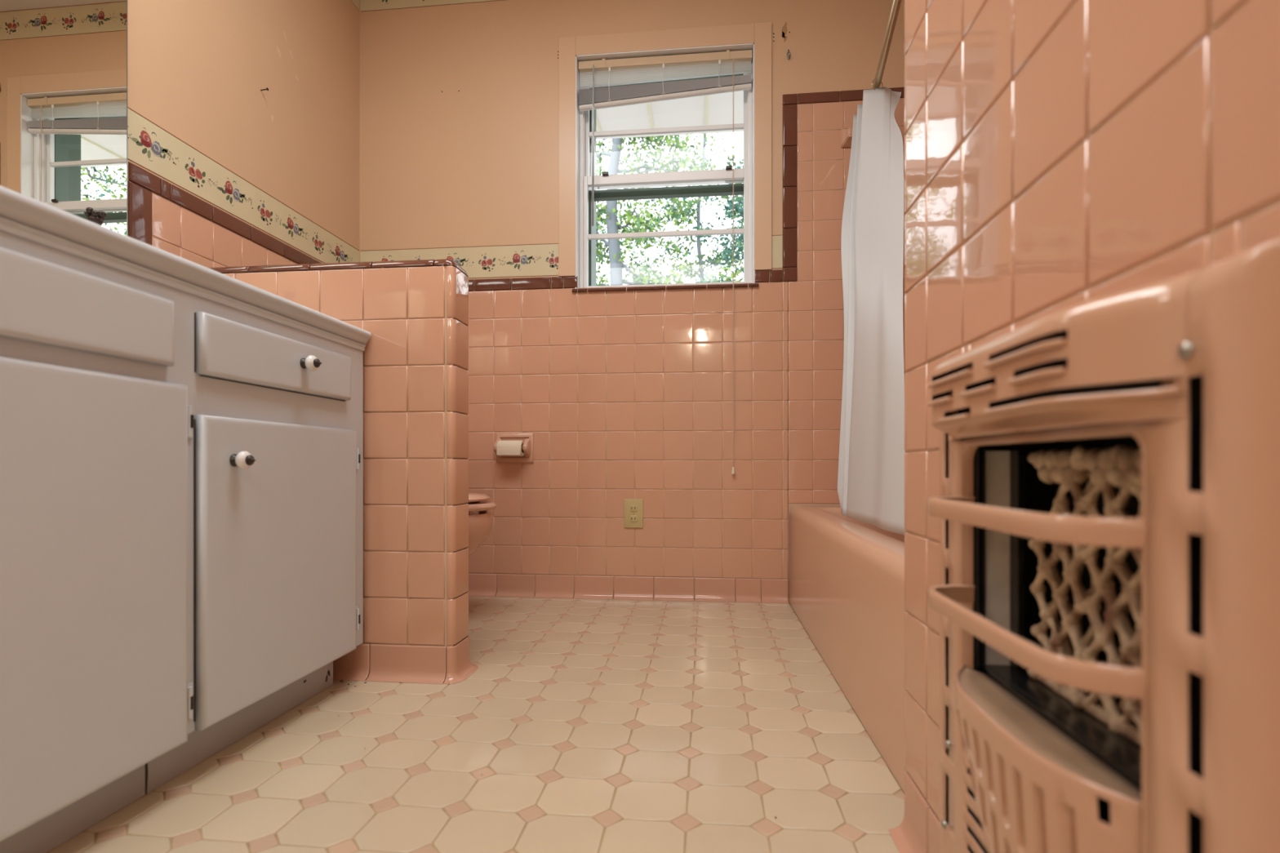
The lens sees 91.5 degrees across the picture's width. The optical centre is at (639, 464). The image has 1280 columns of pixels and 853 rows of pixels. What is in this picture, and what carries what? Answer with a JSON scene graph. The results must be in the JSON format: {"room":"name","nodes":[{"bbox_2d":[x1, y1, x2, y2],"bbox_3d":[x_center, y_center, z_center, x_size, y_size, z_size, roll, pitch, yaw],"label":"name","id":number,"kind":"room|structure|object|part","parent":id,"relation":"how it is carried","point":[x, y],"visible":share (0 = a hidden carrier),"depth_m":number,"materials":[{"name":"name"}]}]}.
{"room":"bathroom","nodes":[
{"label":"bathroom","id":0,"kind":"room"},
{"bbox_2d":[127,0,359,267],"bbox_3d":[-1.411,-0.706,0.117,0.124,2.420,4.979,0,0,6],"label":"wall","id":1,"kind":"structure","parent":0,"point":[224,171],"depth_m":1.84,"materials":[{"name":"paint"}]},
{"bbox_2d":[0,0,127,235],"bbox_3d":[-1.277,-0.856,0.748,0.020,1.080,1.422,0,0,6],"label":"wall mirror","id":2,"kind":"object","parent":1,"relation":"attached to","point":[64,63],"visible":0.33,"depth_m":1.31,"materials":[{"name":"grey mirror"}]},
{"bbox_2d":[208,258,468,679],"bbox_3d":[-0.814,0.009,1.544,0.776,0.990,0.100,0,0,6],"label":"wall partition","id":3,"kind":"structure","parent":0,"point":[415,313],"depth_m":1.47,"materials":[{"name":"pink tile"}]},
{"bbox_2d":[333,635,478,684],"bbox_3d":[-0.801,0.464,1.543,0.795,0.079,0.145,0,0,6],"label":"baseboard","id":4,"kind":"structure","parent":3,"relation":"attached to","point":[386,663],"depth_m":1.47,"materials":[{"name":"pink tile"}]},
{"bbox_2d":[47,595,904,852],"bbox_3d":[-0.151,0.564,-0.015,2.658,0.120,4.979,0,0,6],"label":"floor","id":5,"kind":"structure","parent":0,"point":[588,726],"depth_m":1.07,"materials":[{"name":"beige tile"}]},
{"bbox_2d":[0,217,365,852],"bbox_3d":[-0.971,0.112,0.811,0.608,0.788,1.372,0,0,6],"label":"vanity cabinet","id":6,"kind":"object","parent":5,"relation":"on","point":[181,462],"visible":1,"depth_m":0.89,"materials":[{"name":"white paint"}]},
{"bbox_3d":[-0.725,-0.197,0.686,0.015,0.099,0.494,0,0,6],"label":"drawer","id":7,"kind":"part","parent":6,"relation":"part of","materials":[{"name":"white paint"}]},
{"bbox_3d":[-0.723,0.151,0.708,0.015,0.547,0.499,0,0,6],"label":"door","id":8,"kind":"part","parent":6,"relation":"part of","materials":[{"name":"white paint"}]},
{"bbox_3d":[-0.718,-0.275,0.785,0.007,0.014,1.372,0,0,6],"label":"edge moulding","id":9,"kind":"part","parent":6,"relation":"part of","materials":[{"name":"white paint"}]},
{"bbox_2d":[0,185,371,345],"bbox_3d":[-0.989,-0.298,0.813,0.572,0.032,1.382,0,0,6],"label":"countertop","id":10,"kind":"structure","parent":6,"relation":"on","point":[15,206],"depth_m":0.90,"materials":[{"name":"white laminate"}]},
{"bbox_2d":[83,206,106,225],"bbox_3d":[-1.078,-0.410,1.234,0.044,0.191,0.044,0,0,6],"label":"faucet","id":11,"kind":"object","parent":10,"relation":"on","point":[93,215],"visible":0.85,"depth_m":1.23,"materials":[{"name":"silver metal"}]},
{"bbox_3d":[-0.660,-0.008,1.043,0.039,0.031,0.031,0,0,6],"label":"knob","id":12,"kind":"part","parent":6,"relation":"part of","materials":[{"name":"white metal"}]},
{"bbox_3d":[-0.672,-0.193,1.190,0.015,0.098,0.413,0,0,6],"label":"drawer","id":13,"kind":"part","parent":6,"relation":"part of","materials":[{"name":"white paint"}]},
{"bbox_3d":[-0.671,0.170,1.200,0.015,0.498,0.436,0,0,6],"label":"door","id":14,"kind":"part","parent":6,"relation":"part of","materials":[{"name":"white paint"}]},
{"bbox_3d":[-0.641,-0.200,1.223,0.039,0.031,0.031,0,0,6],"label":"knob","id":15,"kind":"part","parent":6,"relation":"part of","materials":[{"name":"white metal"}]},
{"bbox_2d":[467,493,497,556],"bbox_3d":[-0.803,0.136,2.024,0.682,0.734,0.480,0,0,6],"label":"toilet","id":16,"kind":"object","parent":5,"relation":"on","point":[480,520],"visible":0.13,"depth_m":1.95,"materials":[{"name":"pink ceramic"}]},
{"bbox_3d":[-0.703,0.106,2.014,0.444,0.031,0.358,0,0,6],"label":"lid","id":17,"kind":"part","parent":16,"relation":"part of","materials":[{"name":"brown ceramic"}]},
{"bbox_3d":[-0.712,0.328,2.015,0.476,0.349,0.356,0,0,6],"label":"bowl","id":18,"kind":"part","parent":16,"relation":"part of","materials":[{"name":"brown ceramic"}]},
{"bbox_3d":[-0.694,0.137,2.013,0.462,0.033,0.372,0,0,6],"label":"seat","id":19,"kind":"part","parent":16,"relation":"part of","materials":[{"name":"brown ceramic"}]},
{"bbox_2d":[788,506,904,792],"bbox_3d":[0.846,0.326,1.543,0.754,0.354,1.426,0,0,6],"label":"bathtub","id":20,"kind":"object","parent":5,"relation":"on","point":[846,575],"visible":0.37,"depth_m":1.27,"materials":[{"name":"pink ceramic"}]},
{"bbox_2d":[360,0,904,600],"bbox_3d":[0.102,-0.706,2.413,2.658,2.420,0.166,0,0,6],"label":"wall","id":21,"kind":"structure","parent":0,"point":[623,393],"depth_m":2.36,"materials":[{"name":"pink tile"}]},
{"bbox_2d":[493,432,533,462],"bbox_3d":[-0.483,-0.066,2.377,0.147,0.114,0.051,0,0,6],"label":"toilet paper holder","id":22,"kind":"object","parent":21,"relation":"attached to","point":[527,447],"visible":0.67,"depth_m":2.39,"materials":[{"name":"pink ceramic"}]},
{"bbox_3d":[-0.544,-0.065,2.379,0.025,0.072,0.042,0,0,6],"label":"arm","id":23,"kind":"part","parent":22,"relation":"part of","materials":[{"name":"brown ceramic"}]},
{"bbox_2d":[496,440,524,456],"bbox_3d":[-0.488,-0.063,2.361,0.093,0.059,0.062,0,0,6],"label":"toilet paper roll","id":24,"kind":"object","parent":22,"relation":"on","point":[504,448],"visible":0.96,"depth_m":2.33,"materials":[{"name":"beige paper"}]},
{"bbox_3d":[-0.432,-0.065,2.368,0.025,0.072,0.042,0,0,6],"label":"arm","id":25,"kind":"part","parent":22,"relation":"part of","materials":[{"name":"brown ceramic"}]},
{"bbox_2d":[467,573,788,603],"bbox_3d":[-0.282,0.462,2.370,1.660,0.082,0.026,0,0,6],"label":"baseboard","id":26,"kind":"structure","parent":21,"relation":"attached to","point":[589,587],"depth_m":2.35,"materials":[{"name":"pink tile"}]},
{"bbox_2d":[623,498,643,528],"bbox_3d":[-0.024,0.182,2.350,0.072,0.108,0.010,0,0,6],"label":"wall outlet","id":27,"kind":"object","parent":21,"relation":"attached to","point":[633,508],"visible":1,"depth_m":2.35,"materials":[{"name":"brown plastic"}]},
{"bbox_2d":[629,515,637,521],"bbox_3d":[-0.025,0.202,2.347,0.031,0.025,0.003,0,0,6],"label":"socket","id":28,"kind":"object","parent":27,"relation":"attached to","point":[632,517],"depth_m":2.35,"materials":[{"name":"brown plastic"}]},
{"bbox_2d":[629,505,637,511],"bbox_3d":[-0.025,0.163,2.347,0.031,0.025,0.003,0,0,6],"label":"socket","id":29,"kind":"object","parent":27,"relation":"attached to","point":[632,508],"depth_m":2.35,"materials":[{"name":"brown plastic"}]},
{"bbox_2d":[558,22,771,288],"bbox_3d":[0.100,-1.134,2.456,0.800,0.995,0.241,0,0,6],"label":"window","id":30,"kind":"structure","parent":21,"relation":"in","point":[577,237],"depth_m":2.37,"materials":[{"name":"beige paint"}]},
{"bbox_2d":[577,49,752,474],"bbox_3d":[0.090,-0.759,2.355,0.659,1.585,0.063,0,0,6],"label":"window blind","id":31,"kind":"object","parent":30,"relation":"attached to","point":[614,72],"visible":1,"depth_m":2.36,"materials":[{"name":"beige plastic"}]},
{"bbox_3d":[-0.116,-1.448,2.380,0.014,0.137,0.005,0,0,6],"label":"ladder cord","id":32,"kind":"part","parent":31,"relation":"part of","materials":[{"name":"white fabric"}]},
{"bbox_3d":[0.089,-1.455,2.358,0.014,0.123,0.005,0,0,6],"label":"ladder cord","id":33,"kind":"part","parent":31,"relation":"part of","materials":[{"name":"white fabric"}]},
{"bbox_3d":[0.092,-1.397,2.372,0.653,0.063,0.026,0,0,6],"label":"rail","id":34,"kind":"part","parent":31,"relation":"part of","materials":[{"name":"white plastic"}]},
{"bbox_3d":[0.298,-1.462,2.336,0.014,0.109,0.005,0,0,6],"label":"ladder cord","id":35,"kind":"part","parent":31,"relation":"part of","materials":[{"name":"white fabric"}]},
{"bbox_3d":[0.346,-0.752,2.315,0.005,1.528,0.032,0,0,9],"label":"pull cord","id":36,"kind":"part","parent":31,"relation":"part of","materials":[{"name":"white fabric"}]},
{"bbox_3d":[0.099,-1.314,2.436,0.635,0.445,0.020,0,0,6],"label":"sash","id":37,"kind":"part","parent":30,"relation":"part of","materials":[{"name":"white metal"}]},
{"bbox_3d":[0.096,-0.903,2.412,0.635,0.450,0.020,0,0,6],"label":"sash","id":38,"kind":"part","parent":30,"relation":"part of","materials":[{"name":"white wood"}]},
{"bbox_3d":[0.108,-1.116,2.519,0.691,0.960,0.115,0,0,6],"label":"frame","id":39,"kind":"part","parent":30,"relation":"part of","materials":[{"name":"white paint"}]},
{"bbox_2d":[595,90,743,139],"bbox_3d":[0.320,-1.969,3.012,12.012,0.175,1.060,0,0,6],"label":"roof eave","id":40,"kind":"object","parent":21,"relation":"attached to","point":[716,108],"visible":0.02,"depth_m":3.37,"materials":[{"name":"white paint"}]},
{"bbox_2d":[786,50,791,58],"bbox_3d":[0.546,-1.507,2.288,0.015,0.031,0.017,0,0,6],"label":"wall hook","id":41,"kind":"object","parent":21,"relation":"attached to","point":[788,52],"visible":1,"depth_m":2.29,"materials":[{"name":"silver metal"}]},
{"bbox_2d":[840,127,853,147],"bbox_3d":[0.757,-1.189,2.248,0.060,0.068,0.045,0,0,6],"label":"post","id":42,"kind":"object","parent":21,"relation":"attached to","point":[846,133],"visible":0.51,"depth_m":2.25,"materials":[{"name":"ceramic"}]},
{"bbox_2d":[904,0,1279,822],"bbox_3d":[0.638,-0.706,-0.878,0.910,2.420,3.426,0,0,6],"label":"wall","id":43,"kind":"structure","parent":0,"point":[1060,155],"depth_m":0.50,"materials":[{"name":"pink tile"}]},
{"bbox_2d":[872,0,902,88],"bbox_3d":[0.667,-1.250,1.560,0.056,0.056,1.442,0,0,13],"label":"shower curtain rod","id":44,"kind":"object","parent":43,"relation":"attached to","point":[895,6],"visible":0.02,"depth_m":1.83,"materials":[{"name":"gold metal"}]},
{"bbox_2d":[837,86,904,534],"bbox_3d":[0.633,-0.547,1.733,0.188,1.379,0.967,0,0,22],"label":"shower curtain","id":45,"kind":"object","parent":44,"relation":"hanging from","point":[871,473],"visible":1,"depth_m":1.74,"materials":[{"name":"white fabric"}]},
{"bbox_2d":[888,771,939,852],"bbox_3d":[0.185,0.462,-0.772,0.026,0.082,3.281,0,0,6],"label":"baseboard","id":46,"kind":"structure","parent":43,"relation":"attached to","point":[918,832],"depth_m":0.81,"materials":[{"name":"pink tile"}]},
{"bbox_2d":[927,236,1279,852],"bbox_3d":[0.334,0.175,0.485,0.147,0.567,0.407,0,0,6],"label":"wall heater","id":47,"kind":"object","parent":43,"relation":"attached to","point":[1106,598],"visible":1,"depth_m":0.38,"materials":[{"name":"pink metal"}]},
{"bbox_2d":[958,666,1141,801],"bbox_3d":[0.300,0.202,0.489,0.053,0.008,0.252,0,0,6],"label":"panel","id":48,"kind":"object","parent":47,"relation":"on","point":[1048,748],"depth_m":0.46,"materials":[{"name":"pink metal"}]},
{"bbox_3d":[0.354,0.210,0.489,0.058,0.022,0.277,0,0,6],"label":"burner","id":49,"kind":"part","parent":47,"relation":"part of","materials":[{"name":"pink metal"}]},
{"label":"outside","id":50,"kind":"structure","parent":0,"visible":0},
{"bbox_3d":[2.206,1.129,21.135,28.000,0.050,37.501,0,0,6],"label":"ground","id":51,"kind":"structure","parent":50,"visible":0},
{"bbox_2d":[595,200,649,284],"bbox_3d":[-1.118,-1.472,9.659,2.660,5.177,1.581,0,0,6],"label":"tree","id":52,"kind":"object","parent":51,"relation":"on","point":[602,221],"visible":0.02,"depth_m":9.64,"materials":[{"name":"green plant"}]},
{"bbox_2d":[595,133,742,285],"bbox_3d":[-0.139,-1.815,6.958,2.806,5.860,1.592,0,0,6],"label":"tree","id":53,"kind":"object","parent":51,"relation":"on","point":[610,209],"visible":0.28,"depth_m":6.91,"materials":[{"name":"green plant"}]},
{"bbox_2d":[632,133,743,283],"bbox_3d":[0.916,-1.995,8.637,2.047,6.206,1.440,0,0,6],"label":"tree","id":54,"kind":"object","parent":51,"relation":"on","point":[673,208],"visible":0.36,"depth_m":8.50,"materials":[{"name":"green plant"}]},
{"bbox_2d":[689,158,743,282],"bbox_3d":[1.470,-1.494,7.333,1.804,5.210,1.143,0,0,6],"label":"tree","id":55,"kind":"object","parent":51,"relation":"on","point":[740,211],"visible":0.22,"depth_m":7.48,"materials":[{"name":"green plant"}]}
]}

